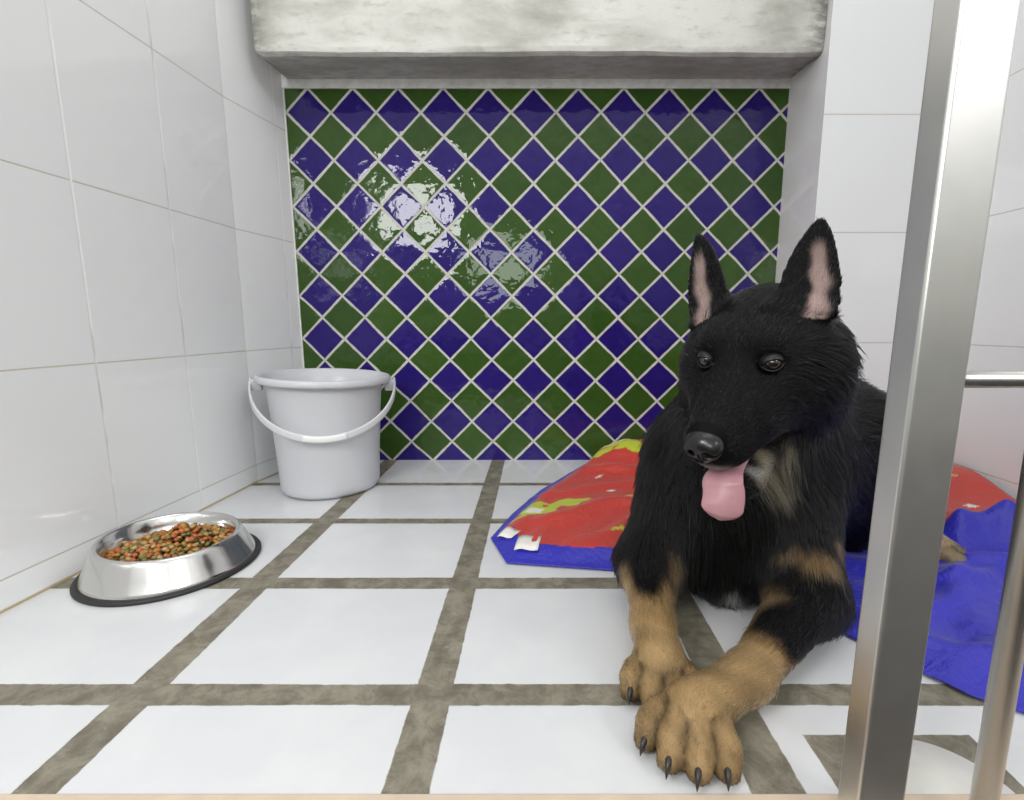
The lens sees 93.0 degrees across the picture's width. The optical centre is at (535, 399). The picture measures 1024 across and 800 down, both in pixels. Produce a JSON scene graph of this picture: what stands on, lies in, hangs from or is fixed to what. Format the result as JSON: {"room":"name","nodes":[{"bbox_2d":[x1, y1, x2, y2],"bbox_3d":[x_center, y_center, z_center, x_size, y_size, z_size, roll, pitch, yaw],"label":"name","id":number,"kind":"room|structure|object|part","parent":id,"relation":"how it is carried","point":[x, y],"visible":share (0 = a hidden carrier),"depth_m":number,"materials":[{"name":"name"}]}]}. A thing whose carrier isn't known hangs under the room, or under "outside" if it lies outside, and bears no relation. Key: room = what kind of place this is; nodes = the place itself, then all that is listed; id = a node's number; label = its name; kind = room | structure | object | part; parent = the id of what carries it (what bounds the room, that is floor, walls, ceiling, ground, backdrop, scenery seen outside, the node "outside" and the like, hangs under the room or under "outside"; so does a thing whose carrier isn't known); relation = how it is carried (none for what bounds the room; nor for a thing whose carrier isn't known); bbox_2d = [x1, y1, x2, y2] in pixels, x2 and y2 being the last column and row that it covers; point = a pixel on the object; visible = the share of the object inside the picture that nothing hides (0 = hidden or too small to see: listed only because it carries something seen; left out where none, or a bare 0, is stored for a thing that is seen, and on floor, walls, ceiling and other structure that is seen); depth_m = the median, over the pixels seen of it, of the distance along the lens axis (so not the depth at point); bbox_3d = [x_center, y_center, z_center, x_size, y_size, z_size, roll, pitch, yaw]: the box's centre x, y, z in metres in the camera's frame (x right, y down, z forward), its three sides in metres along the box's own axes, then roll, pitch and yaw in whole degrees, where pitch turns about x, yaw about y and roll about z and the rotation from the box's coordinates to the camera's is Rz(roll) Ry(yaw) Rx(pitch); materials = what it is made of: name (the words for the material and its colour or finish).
{"room":"dog kennel","nodes":[
{"label":"dog kennel","id":0,"kind":"room"},
{"bbox_2d":[0,0,257,613],"bbox_3d":[-0.770,-0.799,0.587,0.050,2.200,1.008,0,9,3],"label":"wall","id":1,"kind":"structure","parent":0,"point":[124,378],"depth_m":0.84,"materials":[{"name":"white tile"}]},
{"bbox_2d":[214,0,302,481],"bbox_3d":[-0.721,-0.892,1.190,0.051,2.200,0.211,2,9,11],"label":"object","id":2,"kind":"structure","parent":1,"relation":"attached to","point":[253,100],"depth_m":1.23,"materials":[{"name":"white tile"}]},
{"bbox_2d":[0,794,1023,799],"bbox_3d":[0.130,0.369,0.389,1.860,0.052,0.064,0,9,0],"label":"trim","id":3,"kind":"structure","parent":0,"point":[2,796],"depth_m":0.41,"materials":[{"name":"stone"}]},
{"bbox_2d":[837,0,1023,799],"bbox_3d":[0.632,-0.298,0.288,0.773,1.299,0.024,0,9,0],"label":"gate","id":4,"kind":"object","parent":3,"relation":"on","point":[971,42],"visible":1,"depth_m":0.33,"materials":[{"name":"silver metal"}]},
{"bbox_3d":[0.649,-0.014,0.335,0.738,0.012,0.012,0,9,0],"label":"rail","id":5,"kind":"part","parent":4,"relation":"part of","materials":[{"name":"silver metal"}]},
{"bbox_2d":[0,460,1023,793],"bbox_3d":[0.130,0.286,0.930,1.860,0.050,1.150,0,9,0],"label":"floor","id":6,"kind":"structure","parent":0,"point":[379,639],"depth_m":0.56,"materials":[{"name":"white tile"}]},
{"bbox_2d":[69,511,260,606],"bbox_3d":[-0.611,0.248,0.816,0.257,0.061,0.257,0,9,0],"label":"bowl","id":7,"kind":"object","parent":6,"relation":"on","point":[101,582],"visible":0.79,"depth_m":0.74,"materials":[{"name":"silver metal"}]},
{"bbox_2d":[106,522,231,560],"bbox_3d":[-0.611,0.237,0.815,0.176,0.062,0.176,0,9,0],"label":"food","id":8,"kind":"object","parent":7,"relation":"in","point":[149,548],"visible":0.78,"depth_m":0.80,"materials":[{"name":"brown food"}]},
{"bbox_2d":[248,368,395,499],"bbox_3d":[-0.511,0.072,1.198,0.321,0.286,0.308,0,9,0],"label":"bucket","id":9,"kind":"object","parent":6,"relation":"on","point":[324,424],"visible":1,"depth_m":1.10,"materials":[{"name":"grey plastic"}]},
{"bbox_3d":[-0.490,0.015,1.125,0.328,0.136,0.167,-3,9,-19],"label":"handle","id":10,"kind":"part","parent":9,"relation":"part of","materials":[{"name":"grey plastic"}]},
{"bbox_2d":[491,439,1023,712],"bbox_3d":[0.464,0.206,0.943,1.119,0.100,1.018,0,9,0],"label":"blanket","id":11,"kind":"object","parent":6,"relation":"on","point":[577,520],"visible":0.37,"depth_m":0.83,"materials":[{"name":"fabric"}]},
{"bbox_2d":[609,215,966,791],"bbox_3d":[0.447,0.017,0.771,0.439,0.526,1.032,8,12,40],"label":"dog","id":12,"kind":"object","parent":11,"relation":"on","point":[755,483],"visible":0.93,"depth_m":0.59},
{"bbox_2d":[905,740,1014,793],"bbox_3d":[0.352,0.340,0.414,0.122,0.002,0.122,0,9,0],"label":"plate","id":13,"kind":"object","parent":6,"relation":"on","point":[933,769],"visible":0.34,"depth_m":0.44,"materials":[{"name":"white ceramic"}]},
{"bbox_2d":[284,89,788,459],"bbox_3d":[0.002,-0.331,1.401,1.352,1.026,0.050,0,9,0],"label":"wall","id":14,"kind":"structure","parent":0,"point":[517,261],"depth_m":1.36,"materials":[{"name":"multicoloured tile"}]},
{"bbox_2d":[283,88,304,367],"bbox_3d":[-0.675,-0.331,1.389,0.004,1.030,0.034,0,9,0],"label":"trim","id":15,"kind":"structure","parent":14,"relation":"attached to","point":[283,88],"depth_m":1.35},
{"bbox_2d":[281,74,790,88],"bbox_3d":[-0.005,-0.854,1.317,1.370,0.036,0.056,0,9,0],"label":"trim","id":16,"kind":"structure","parent":14,"relation":"attached to","point":[286,83],"depth_m":1.29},
{"bbox_2d":[250,0,827,78],"bbox_3d":[0.007,-1.017,1.188,1.338,0.394,0.182,0,9,0],"label":"concrete ledge","id":17,"kind":"object","parent":14,"relation":"on","point":[301,39],"visible":1,"depth_m":1.13,"materials":[{"name":"grey concrete"}]},
{"bbox_2d":[775,0,933,391],"bbox_3d":[0.849,-0.898,1.229,0.342,2.200,0.240,0,9,0],"label":"wall pier","id":18,"kind":"object","parent":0,"point":[854,111],"visible":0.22,"depth_m":1.16,"materials":[{"name":"white tile"}]},
{"bbox_2d":[953,0,1023,499],"bbox_3d":[1.045,-0.801,0.601,0.050,2.200,1.032,0,9,0],"label":"wall","id":19,"kind":"structure","parent":0,"point":[990,437],"depth_m":1.06,"materials":[{"name":"white tile"}]}
]}

